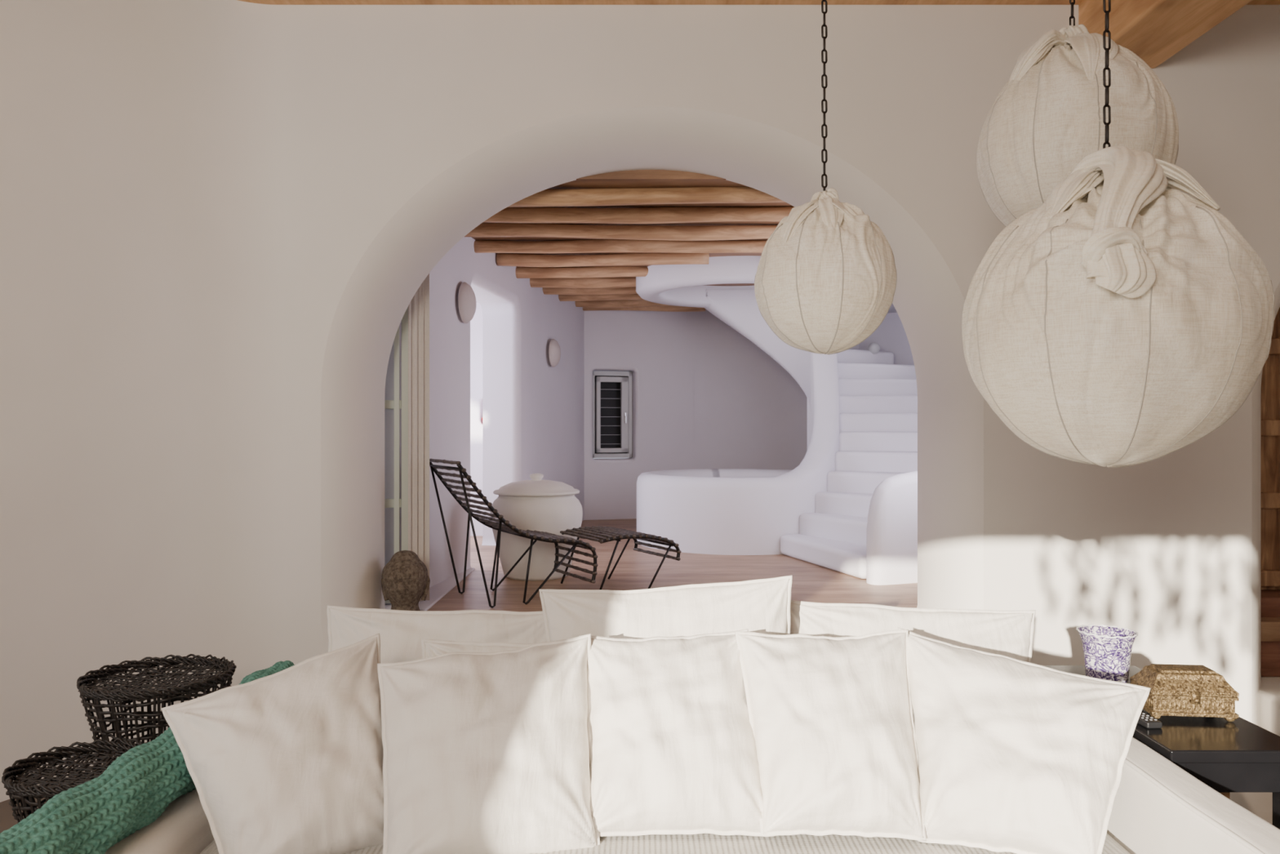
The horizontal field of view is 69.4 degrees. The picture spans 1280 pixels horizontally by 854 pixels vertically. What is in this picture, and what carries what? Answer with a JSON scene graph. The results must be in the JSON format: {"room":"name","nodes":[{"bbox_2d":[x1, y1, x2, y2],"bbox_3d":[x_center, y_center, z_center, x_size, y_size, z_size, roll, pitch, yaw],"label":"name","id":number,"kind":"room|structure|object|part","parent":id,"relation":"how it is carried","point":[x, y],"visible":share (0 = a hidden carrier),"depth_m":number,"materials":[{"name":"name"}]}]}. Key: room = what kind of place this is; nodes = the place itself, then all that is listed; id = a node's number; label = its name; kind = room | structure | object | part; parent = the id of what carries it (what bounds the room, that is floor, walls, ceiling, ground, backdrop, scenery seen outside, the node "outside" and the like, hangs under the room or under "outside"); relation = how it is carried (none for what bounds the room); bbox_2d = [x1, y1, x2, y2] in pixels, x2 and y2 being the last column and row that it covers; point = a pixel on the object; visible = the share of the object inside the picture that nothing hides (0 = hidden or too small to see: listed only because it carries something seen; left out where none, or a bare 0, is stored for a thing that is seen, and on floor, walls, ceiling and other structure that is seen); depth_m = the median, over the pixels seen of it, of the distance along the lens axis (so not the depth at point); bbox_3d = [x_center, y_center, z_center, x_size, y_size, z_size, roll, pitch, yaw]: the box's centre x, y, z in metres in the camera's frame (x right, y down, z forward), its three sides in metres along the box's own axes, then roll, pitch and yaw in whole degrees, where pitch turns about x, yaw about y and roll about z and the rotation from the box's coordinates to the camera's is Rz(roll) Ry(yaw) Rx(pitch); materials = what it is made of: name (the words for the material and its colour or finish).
{"room":"traditional dwelling","nodes":[
{"label":"traditional dwelling","id":0,"kind":"room"},
{"bbox_2d":[0,0,284,802],"bbox_3d":[-3.287,-0.245,1.735,1.043,3.690,6.886,0,0,19],"label":"wall","id":1,"kind":"structure","parent":0,"point":[142,141],"depth_m":4.18,"materials":[{"name":"paint"}]},
{"bbox_2d":[384,236,526,587],"bbox_3d":[-1.331,-0.150,6.646,0.320,2.500,2.875,0,0,7],"label":"wall","id":2,"kind":"structure","parent":0,"point":[501,295],"depth_m":6.33,"materials":[{"name":"paint"}]},
{"bbox_2d":[384,306,408,603],"bbox_3d":[-1.479,0.144,5.134,0.388,1.688,0.070,0,0,-15],"label":"door","id":3,"kind":"structure","parent":2,"relation":"in","point":[396,404],"depth_m":5.15,"materials":[{"name":"white wood"}]},
{"bbox_3d":[-1.476,-0.125,5.135,0.293,0.050,0.040,0,0,-15],"label":"rail","id":4,"kind":"part","parent":3,"relation":"part of","materials":[{"name":"beige wood"}]},
{"bbox_3d":[-1.476,0.425,5.135,0.293,0.050,0.040,0,0,-15],"label":"rail","id":5,"kind":"part","parent":3,"relation":"part of","materials":[{"name":"beige wood"}]},
{"bbox_2d":[408,273,429,601],"bbox_3d":[-1.244,-0.010,5.201,0.141,1.980,0.029,0,0,-41],"label":"curtain","id":6,"kind":"object","parent":3,"relation":"hanging from","point":[419,306],"visible":0.8,"depth_m":5.20,"materials":[{"name":"beige fabric"}]},
{"bbox_2d":[384,567,475,610],"bbox_3d":[-1.380,1.004,5.750,0.440,0.032,1.500,0,0,0],"label":"trim","id":7,"kind":"structure","parent":2,"relation":"attached to","point":[437,591],"depth_m":5.58,"materials":[{"name":"paint"}]},
{"bbox_2d":[457,281,475,323],"bbox_3d":[-1.173,-0.845,6.296,0.103,0.280,0.278,0,0,0],"label":"wall light","id":8,"kind":"object","parent":2,"relation":"attached to","point":[466,295],"visible":1,"depth_m":6.22,"materials":[{"name":"paint"}]},
{"bbox_2d":[470,301,482,535],"bbox_3d":[-1.960,-0.200,8.600,1.680,2.400,0.200,0,0,0],"label":"wall","id":9,"kind":"structure","parent":0,"point":[476,323],"depth_m":8.50,"materials":[{"name":"paint"}]},
{"bbox_2d":[526,278,584,520],"bbox_3d":[-0.933,-0.200,9.008,0.292,2.400,1.942,0,0,12],"label":"wall","id":10,"kind":"structure","parent":0,"point":[555,396],"depth_m":9.03,"materials":[{"name":"paint"}]},
{"bbox_2d":[548,338,560,367],"bbox_3d":[-0.808,-0.705,8.811,0.095,0.270,0.270,0,0,11],"label":"wall light","id":11,"kind":"object","parent":10,"relation":"attached to","point":[554,350],"visible":1,"depth_m":8.73,"materials":[{"name":"paint"}]},
{"bbox_2d":[471,169,793,286],"bbox_3d":[0.400,-1.397,7.990,6.000,0.125,6.020,0,0,0],"label":"ceiling","id":12,"kind":"structure","parent":0,"point":[636,178],"depth_m":5.17,"materials":[{"name":"brown wood"}]},
{"bbox_2d":[515,266,648,278],"bbox_3d":[-0.470,-1.293,7.733,1.160,0.104,0.107,0,0,0],"label":"ceiling beam","id":13,"kind":"structure","parent":12,"relation":"attached to","point":[521,272],"depth_m":7.69,"materials":[{"name":"brown wood"}]},
{"bbox_2d":[529,276,635,288],"bbox_3d":[-0.480,-1.284,8.208,1.080,0.103,0.098,0,0,0],"label":"ceiling beam","id":14,"kind":"structure","parent":12,"relation":"attached to","point":[623,282],"depth_m":8.17,"materials":[{"name":"brown wood"}]},
{"bbox_2d":[542,286,637,294],"bbox_3d":[-0.485,-1.292,8.666,1.030,0.106,0.103,0,0,0],"label":"ceiling beam","id":15,"kind":"structure","parent":12,"relation":"attached to","point":[547,291],"depth_m":8.63,"materials":[{"name":"brown wood"}]},
{"bbox_2d":[558,293,644,301],"bbox_3d":[-0.410,-1.293,9.134,1.080,0.104,0.106,0,0,0],"label":"ceiling beam","id":16,"kind":"structure","parent":12,"relation":"attached to","point":[623,296],"depth_m":9.09,"materials":[{"name":"brown wood"}]},
{"bbox_2d":[496,253,709,266],"bbox_3d":[-0.285,-1.292,7.139,1.630,0.113,0.106,0,0,0],"label":"ceiling beam","id":17,"kind":"structure","parent":12,"relation":"attached to","point":[633,259],"depth_m":7.10,"materials":[{"name":"brown wood"}]},
{"bbox_2d":[473,239,767,253],"bbox_3d":[0.010,-1.291,6.612,2.380,0.100,0.108,0,0,0],"label":"ceiling beam","id":18,"kind":"structure","parent":12,"relation":"attached to","point":[593,245],"depth_m":6.57,"materials":[{"name":"brown wood"}]},
{"bbox_2d":[464,223,777,240],"bbox_3d":[0.700,-1.288,6.096,3.800,0.116,0.108,0,0,0],"label":"ceiling beam","id":19,"kind":"structure","parent":12,"relation":"attached to","point":[668,233],"depth_m":6.06,"materials":[{"name":"brown wood"}]},
{"bbox_2d":[574,300,675,307],"bbox_3d":[-0.120,-1.290,9.603,1.360,0.106,0.104,0,0,0],"label":"ceiling beam","id":20,"kind":"structure","parent":12,"relation":"attached to","point":[593,304],"depth_m":9.56,"materials":[{"name":"brown wood"}]},
{"bbox_2d":[484,206,794,223],"bbox_3d":[0.675,-1.292,5.621,3.850,0.108,0.108,0,0,0],"label":"ceiling beam","id":21,"kind":"structure","parent":12,"relation":"attached to","point":[665,215],"depth_m":5.58,"materials":[{"name":"brown wood"}]},
{"bbox_2d":[582,306,705,311],"bbox_3d":[0.040,-1.289,9.903,1.320,0.108,0.103,0,0,0],"label":"ceiling beam","id":22,"kind":"structure","parent":12,"relation":"attached to","point":[665,308],"depth_m":9.87,"materials":[{"name":"brown wood"}]},
{"bbox_2d":[507,186,785,207],"bbox_3d":[0.675,-1.286,5.174,3.850,0.117,0.108,0,0,0],"label":"ceiling beam","id":23,"kind":"structure","parent":12,"relation":"attached to","point":[610,196],"depth_m":5.14,"materials":[{"name":"brown wood"}]},
{"bbox_2d":[0,781,1272,832],"bbox_3d":[0.000,1.550,1.330,10.400,0.100,6.460,0,0,0],"label":"floor","id":24,"kind":"structure","parent":0,"point":[1260,803],"depth_m":3.66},
{"bbox_2d":[1,737,149,823],"bbox_3d":[-1.625,1.235,2.700,0.392,0.531,0.391,0,0,41],"label":"wicker basket","id":25,"kind":"object","parent":24,"relation":"on","point":[24,793],"visible":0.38,"depth_m":2.72,"materials":[{"name":"black wicker"}]},
{"bbox_2d":[76,653,236,764],"bbox_3d":[-1.690,1.178,3.250,0.495,0.646,0.495,0,0,-31],"label":"wicker basket","id":26,"kind":"object","parent":24,"relation":"on","point":[124,693],"visible":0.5,"depth_m":3.23,"materials":[{"name":"black wicker"}]},
{"bbox_2d":[104,737,1279,853],"bbox_3d":[0.019,1.160,2.335,2.803,0.645,2.075,0,0,0],"label":"sofa","id":27,"kind":"object","parent":24,"relation":"on","point":[1159,807],"visible":0.05,"depth_m":2.34,"materials":[{"name":"white fabric"}]},
{"bbox_2d":[0,660,294,853],"bbox_3d":[-1.249,0.895,2.355,0.224,0.187,1.811,0,0,1],"label":"knitted throw","id":28,"kind":"object","parent":27,"relation":"on","point":[91,816],"visible":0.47,"depth_m":2.11,"materials":[{"name":"green fabric"}]},
{"bbox_3d":[-1.255,1.135,2.345,0.254,0.334,2.054,0,0,0],"label":"armrest","id":29,"kind":"part","parent":27,"relation":"part of","materials":[{"name":"white fabric"}]},
{"bbox_2d":[161,633,383,853],"bbox_3d":[-0.885,0.861,2.410,0.582,0.506,0.386,0,0,-39],"label":"cushion","id":30,"kind":"object","parent":27,"relation":"on","point":[289,760],"visible":0.88,"depth_m":2.33,"materials":[{"name":"white fabric"}]},
{"bbox_2d":[326,604,546,662],"bbox_3d":[-0.652,0.821,3.015,0.779,0.456,0.209,0,0,0],"label":"cushion","id":31,"kind":"object","parent":27,"relation":"on","point":[402,633],"visible":0.23,"depth_m":3.04,"materials":[{"name":"white fabric"}]},
{"bbox_2d":[421,639,534,658],"bbox_3d":[-0.405,0.849,2.790,0.532,0.395,0.173,0,0,0],"label":"cushion","id":32,"kind":"object","parent":27,"relation":"on","point":[430,647],"visible":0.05,"depth_m":2.83,"materials":[{"name":"white fabric"}]},
{"bbox_2d":[377,633,599,853],"bbox_3d":[-0.410,0.851,2.434,0.600,0.513,0.428,0,0,-9],"label":"cushion","id":33,"kind":"object","parent":27,"relation":"on","point":[485,753],"visible":0.99,"depth_m":2.36,"materials":[{"name":"white fabric"}]},
{"bbox_2d":[199,833,1130,853],"bbox_3d":[0.066,1.168,2.210,2.414,0.190,1.823,0,0,0],"label":"seat cushion","id":34,"kind":"object","parent":27,"relation":"on","point":[699,843],"depth_m":2.37,"materials":[{"name":"white fabric"}]},
{"bbox_2d":[538,575,791,641],"bbox_3d":[0.093,0.745,2.903,0.819,0.542,0.208,0,0,-4],"label":"cushion","id":35,"kind":"object","parent":27,"relation":"on","point":[762,606],"visible":0.34,"depth_m":2.91,"materials":[{"name":"white fabric"}]},
{"bbox_2d":[586,628,774,836],"bbox_3d":[0.085,0.836,2.534,0.525,0.484,0.375,0,0,0],"label":"cushion","id":36,"kind":"object","parent":27,"relation":"on","point":[673,751],"visible":0.85,"depth_m":2.44,"materials":[{"name":"white fabric"}]},
{"bbox_2d":[734,629,926,840],"bbox_3d":[0.527,0.822,2.490,0.509,0.478,0.388,0,0,0],"label":"cushion","id":37,"kind":"object","parent":27,"relation":"on","point":[831,718],"visible":0.98,"depth_m":2.40,"materials":[{"name":"white fabric"}]},
{"bbox_2d":[790,600,1035,662],"bbox_3d":[0.898,0.811,3.021,0.848,0.478,0.185,0,0,0],"label":"cushion","id":38,"kind":"object","parent":27,"relation":"on","point":[1010,633],"visible":0.33,"depth_m":3.04,"materials":[{"name":"white fabric"}]},
{"bbox_2d":[897,626,1151,853],"bbox_3d":[0.968,0.834,2.402,0.649,0.497,0.392,0,0,26],"label":"cushion","id":39,"kind":"object","parent":27,"relation":"on","point":[1015,756],"visible":0.97,"depth_m":2.32,"materials":[{"name":"white fabric"}]},
{"bbox_3d":[1.347,1.090,2.261,0.140,0.424,1.882,0,0,0],"label":"armrest","id":40,"kind":"part","parent":27,"relation":"part of","materials":[{"name":"white fabric"}]},
{"bbox_2d":[1043,665,1279,829],"bbox_3d":[1.625,1.188,2.950,0.380,0.625,0.900,0,0,0],"label":"side table","id":41,"kind":"object","parent":24,"relation":"on","point":[1237,755],"visible":0.23,"depth_m":2.54,"materials":[{"name":"black paint"}]},
{"bbox_2d":[1075,623,1137,683],"bbox_3d":[1.615,0.788,3.200,0.191,0.174,0.191,0,0,0],"label":"patterned cup","id":42,"kind":"object","parent":41,"relation":"on","point":[1107,650],"visible":0.98,"depth_m":3.14,"materials":[{"name":"purple ceramic"}]},
{"bbox_2d":[1137,711,1162,728],"bbox_3d":[1.487,0.864,2.770,0.048,0.023,0.180,0,0,-4],"label":"remote control","id":43,"kind":"object","parent":41,"relation":"on","point":[1145,720],"visible":0.5,"depth_m":2.69,"materials":[{"name":"black plastic"}]},
{"bbox_3d":[1.465,1.202,2.545,0.050,0.595,0.050,0,0,0],"label":"leg","id":44,"kind":"part","parent":41,"relation":"part of","materials":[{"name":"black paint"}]},
{"bbox_2d":[1129,663,1239,721],"bbox_3d":[1.654,0.803,2.813,0.248,0.144,0.168,0,0,6],"label":"box","id":45,"kind":"object","parent":41,"relation":"on","point":[1176,690],"visible":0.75,"depth_m":2.76,"materials":[{"name":"gold metal"}]},
{"bbox_3d":[1.655,0.764,2.818,0.248,0.067,0.155,0,0,6],"label":"lid","id":46,"kind":"part","parent":45,"relation":"part of","materials":[{"name":"gold metal"}]},
{"bbox_3d":[1.580,1.002,2.900,0.160,0.155,0.600,0,0,0],"label":"drawer","id":47,"kind":"part","parent":41,"relation":"part of","materials":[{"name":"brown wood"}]},
{"bbox_3d":[1.780,1.202,2.545,0.050,0.595,0.050,0,0,0],"label":"leg","id":48,"kind":"part","parent":41,"relation":"part of","materials":[{"name":"black paint"}]},
{"bbox_2d":[584,310,693,519],"bbox_3d":[0.042,-0.190,10.271,1.440,2.420,0.300,0,0,-16],"label":"wall","id":49,"kind":"structure","parent":0,"point":[657,347],"depth_m":10.11,"materials":[{"name":"paint"}]},
{"bbox_2d":[592,371,632,457],"bbox_3d":[-0.312,-0.135,10.170,0.465,0.950,0.200,0,0,-16],"label":"window","id":50,"kind":"structure","parent":49,"relation":"in","point":[612,391],"depth_m":10.17,"materials":[{"name":"metal"}]},
{"bbox_3d":[-0.158,-0.100,10.131,0.020,0.120,0.040,0,0,-16],"label":"handle","id":51,"kind":"part","parent":50,"relation":"part of","materials":[{"name":"metal"}]},
{"bbox_2d":[635,255,897,313],"bbox_3d":[1.632,-1.290,8.137,3.335,0.300,4.807,0,0,0],"label":"landing","id":52,"kind":"structure","parent":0,"point":[677,285],"depth_m":7.46,"materials":[{"name":"paint"}]},
{"bbox_2d":[284,4,1279,725],"bbox_3d":[1.725,-0.095,4.775,6.950,3.990,0.450,0,0,0],"label":"wall","id":53,"kind":"structure","parent":0,"point":[407,128],"depth_m":4.55,"materials":[{"name":"paint"}]},
{"bbox_2d":[1257,676,1279,736],"bbox_3d":[3.925,1.400,4.825,1.750,0.200,0.750,0,0,0],"label":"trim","id":54,"kind":"structure","parent":53,"relation":"attached to","point":[1268,693],"depth_m":4.51,"materials":[{"name":"paint"}]},
{"bbox_2d":[1260,640,1279,676],"bbox_3d":[3.975,1.180,5.000,1.550,0.240,0.400,0,0,0],"label":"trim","id":55,"kind":"structure","parent":53,"relation":"attached to","point":[1269,650],"depth_m":4.80,"materials":[{"name":"brown wood"}]},
{"bbox_2d":[1260,589,1279,617],"bbox_3d":[3.975,0.980,5.030,1.550,0.160,0.340,0,0,0],"label":"trim","id":56,"kind":"structure","parent":53,"relation":"attached to","point":[1269,598],"depth_m":4.86,"materials":[{"name":"brown wood"}]},
{"bbox_2d":[1260,307,1279,590],"bbox_3d":[3.950,-0.150,5.128,1.700,2.100,0.105,0,0,0],"label":"door","id":57,"kind":"structure","parent":53,"relation":"in","point":[1270,380],"depth_m":5.12,"materials":[{"name":"brown wood"}]},
{"bbox_3d":[3.950,0.005,5.107,1.700,0.090,0.045,0,0,0],"label":"rail","id":58,"kind":"part","parent":57,"relation":"part of","materials":[{"name":"brown wood"}]},
{"bbox_3d":[3.950,0.405,5.107,1.700,0.090,0.045,0,0,0],"label":"rail","id":59,"kind":"part","parent":57,"relation":"part of","materials":[{"name":"brown wood"}]},
{"bbox_3d":[3.950,0.835,5.107,1.700,0.090,0.045,0,0,0],"label":"rail","id":60,"kind":"part","parent":57,"relation":"part of","materials":[{"name":"brown wood"}]},
{"bbox_3d":[3.950,-0.445,5.107,1.700,0.090,0.045,0,0,0],"label":"rail","id":61,"kind":"part","parent":57,"relation":"part of","materials":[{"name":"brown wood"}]},
{"bbox_2d":[693,308,914,470],"bbox_3d":[2.340,-0.200,8.890,1.655,2.400,4.495,0,0,-30],"label":"wall","id":62,"kind":"structure","parent":0,"point":[750,412],"depth_m":10.27,"materials":[{"name":"paint"}]},
{"bbox_2d":[427,518,1279,640],"bbox_3d":[0.000,1.050,7.875,8.000,0.100,6.250,0,0,0],"label":"floor","id":63,"kind":"structure","parent":0,"point":[635,570],"depth_m":6.14,"materials":[{"name":"beige wood"}]},
{"bbox_2d":[381,550,430,610],"bbox_3d":[-1.235,0.824,4.861,0.240,0.352,0.248,0,0,30],"label":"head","id":64,"kind":"object","parent":63,"relation":"on","point":[405,579],"visible":0.91,"depth_m":4.78},
{"bbox_2d":[429,458,598,608],"bbox_3d":[-0.754,0.591,5.434,0.863,0.819,0.545,0,0,-30],"label":"lounge chair","id":65,"kind":"object","parent":63,"relation":"on","point":[500,524],"visible":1,"depth_m":5.36,"materials":[{"name":"black metal"}]},
{"bbox_3d":[-1.129,0.607,5.504,0.253,0.787,0.014,0,0,-30],"label":"leg","id":66,"kind":"part","parent":65,"relation":"part of","materials":[{"name":"black metal"}]},
{"bbox_3d":[-0.875,0.607,5.073,0.253,0.787,0.014,0,0,-30],"label":"leg","id":67,"kind":"part","parent":65,"relation":"part of","materials":[{"name":"black metal"}]},
{"bbox_3d":[-0.885,0.553,5.659,0.855,0.719,0.022,0,0,-30],"label":"rail","id":68,"kind":"part","parent":65,"relation":"part of","materials":[{"name":"black metal"}]},
{"bbox_3d":[-0.764,0.810,5.719,0.343,0.382,0.013,0,0,-30],"label":"leg","id":69,"kind":"part","parent":65,"relation":"part of","materials":[{"name":"black metal"}]},
{"bbox_3d":[-0.621,0.553,5.211,0.855,0.719,0.022,0,0,-30],"label":"rail","id":70,"kind":"part","parent":65,"relation":"part of","materials":[{"name":"black metal"}]},
{"bbox_3d":[-0.511,0.810,5.288,0.343,0.382,0.013,0,0,-30],"label":"leg","id":71,"kind":"part","parent":65,"relation":"part of","materials":[{"name":"black metal"}]},
{"bbox_2d":[489,473,582,580],"bbox_3d":[-0.695,0.655,6.220,0.621,0.689,0.622,0,0,0],"label":"storage jar","id":72,"kind":"object","parent":63,"relation":"on","point":[549,506],"visible":0.9,"depth_m":5.99,"materials":[{"name":"beige ceramic"}]},
{"bbox_3d":[-0.695,0.403,6.220,0.578,0.091,0.578,0,0,0],"label":"lid","id":73,"kind":"part","parent":72,"relation":"part of","materials":[{"name":"beige ceramic"}]},
{"bbox_3d":[-0.695,0.339,6.220,0.092,0.055,0.092,0,0,0],"label":"knob","id":74,"kind":"part","parent":72,"relation":"part of","materials":[{"name":"beige ceramic"}]},
{"bbox_2d":[560,525,681,589],"bbox_3d":[-0.130,0.819,5.802,0.576,0.358,0.545,0,0,-30],"label":"footstool","id":75,"kind":"object","parent":63,"relation":"on","point":[600,534],"visible":1,"depth_m":5.71,"materials":[{"name":"black metal"}]},
{"bbox_3d":[-0.439,0.830,5.910,0.152,0.334,0.013,0,0,-30],"label":"leg","id":76,"kind":"part","parent":75,"relation":"part of","materials":[{"name":"black metal"}]},
{"bbox_3d":[-0.257,0.734,6.029,0.559,0.174,0.022,0,0,-30],"label":"rail","id":77,"kind":"part","parent":75,"relation":"part of","materials":[{"name":"black metal"}]},
{"bbox_3d":[-0.186,0.830,5.479,0.152,0.334,0.013,0,0,-30],"label":"leg","id":78,"kind":"part","parent":75,"relation":"part of","materials":[{"name":"black metal"}]},
{"bbox_3d":[-0.133,0.857,6.090,0.182,0.281,0.014,0,0,-30],"label":"leg","id":79,"kind":"part","parent":75,"relation":"part of","materials":[{"name":"black metal"}]},
{"bbox_3d":[0.007,0.734,5.581,0.559,0.174,0.022,0,0,-30],"label":"rail","id":80,"kind":"part","parent":75,"relation":"part of","materials":[{"name":"black metal"}]},
{"bbox_3d":[0.120,0.857,5.659,0.182,0.281,0.014,0,0,-30],"label":"leg","id":81,"kind":"part","parent":75,"relation":"part of","materials":[{"name":"black metal"}]},
{"bbox_2d":[636,288,917,585],"bbox_3d":[1.732,-0.140,8.002,3.029,2.320,3.465,0,0,-38],"label":"staircase","id":82,"kind":"structure","parent":63,"relation":"on","point":[850,506],"depth_m":7.38,"materials":[{"name":"paint"}]},
{"bbox_3d":[0.786,-0.140,8.007,1.754,2.320,1.536,0,0,34],"label":"balustrade","id":83,"kind":"part","parent":82,"relation":"part of","materials":[{"name":"paint"}]},
{"bbox_2d":[867,342,879,354],"bbox_3d":[2.359,-0.780,9.228,0.118,0.120,0.257,0,0,34],"label":"wall light","id":84,"kind":"object","parent":82,"relation":"on","point":[874,348],"visible":1,"depth_m":9.13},
{"bbox_3d":[0.000,-2.140,1.500,10.400,0.100,6.800,0,0,0],"label":"ceiling","id":85,"kind":"structure","parent":0,"visible":0},
{"bbox_2d":[237,0,1279,4],"bbox_3d":[1.300,-2.087,4.510,7.000,0.025,0.080,0,0,0],"label":"ceiling beam","id":86,"kind":"structure","parent":85,"relation":"attached to","point":[260,2],"depth_m":4.52,"materials":[{"name":"brown wood"}]},
{"bbox_2d":[754,0,897,355],"bbox_3d":[0.577,-1.158,2.903,0.425,1.864,0.437,0,0,-3],"label":"pendant lamp","id":87,"kind":"object","parent":85,"relation":"hanging from","point":[825,281],"visible":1,"depth_m":2.75,"materials":[{"name":"white fabric"}]},
{"bbox_3d":[0.578,-1.395,2.900,0.013,1.372,0.019,0,0,43],"label":"chain","id":88,"kind":"part","parent":87,"relation":"part of","materials":[{"name":"black metal"}]},
{"bbox_3d":[0.578,-0.473,2.903,0.428,0.492,0.433,0,0,0],"label":"lamp shade","id":89,"kind":"part","parent":87,"relation":"part of","materials":[{"name":"beige fabric"}]},
{"bbox_3d":[0.578,-0.432,2.903,0.425,0.411,0.436,0,0,0],"label":"wire frame","id":90,"kind":"part","parent":87,"relation":"part of","materials":[{"name":"beige fabric"}]},
{"bbox_2d":[976,0,1178,226],"bbox_3d":[1.541,-1.365,3.298,0.633,1.449,0.645,0,0,10],"label":"pendant lamp","id":91,"kind":"object","parent":85,"relation":"hanging from","point":[1047,117],"visible":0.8,"depth_m":3.08,"materials":[{"name":"white fabric"}]},
{"bbox_3d":[1.542,-1.723,3.300,0.015,0.721,0.022,0,0,43],"label":"chain","id":92,"kind":"part","parent":91,"relation":"part of","materials":[{"name":"black metal"}]},
{"bbox_2d":[961,0,1275,467],"bbox_3d":[1.263,-0.991,2.489,0.729,2.199,0.753,0,0,0],"label":"pendant lamp","id":93,"kind":"object","parent":85,"relation":"hanging from","point":[1122,319],"visible":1,"depth_m":2.24,"materials":[{"name":"white fabric"}]},
{"bbox_3d":[1.262,-1.372,2.500,0.015,1.418,0.022,0,0,43],"label":"chain","id":94,"kind":"part","parent":93,"relation":"part of","materials":[{"name":"black metal"}]},
{"bbox_3d":[1.263,-0.288,2.499,0.732,0.795,0.734,0,0,0],"label":"lamp shade","id":95,"kind":"part","parent":93,"relation":"part of","materials":[{"name":"beige fabric"}]},
{"bbox_3d":[1.262,-0.218,2.496,0.733,0.658,0.722,0,0,0],"label":"wire frame","id":96,"kind":"part","parent":93,"relation":"part of","materials":[{"name":"beige fabric"}]},
{"bbox_2d":[1078,0,1252,68],"bbox_3d":[2.348,-1.935,1.530,0.385,0.350,6.060,0,0,0],"label":"ceiling beam","id":97,"kind":"structure","parent":85,"relation":"attached to","point":[1155,31],"depth_m":4.11,"materials":[{"name":"brown wood"}]}
]}

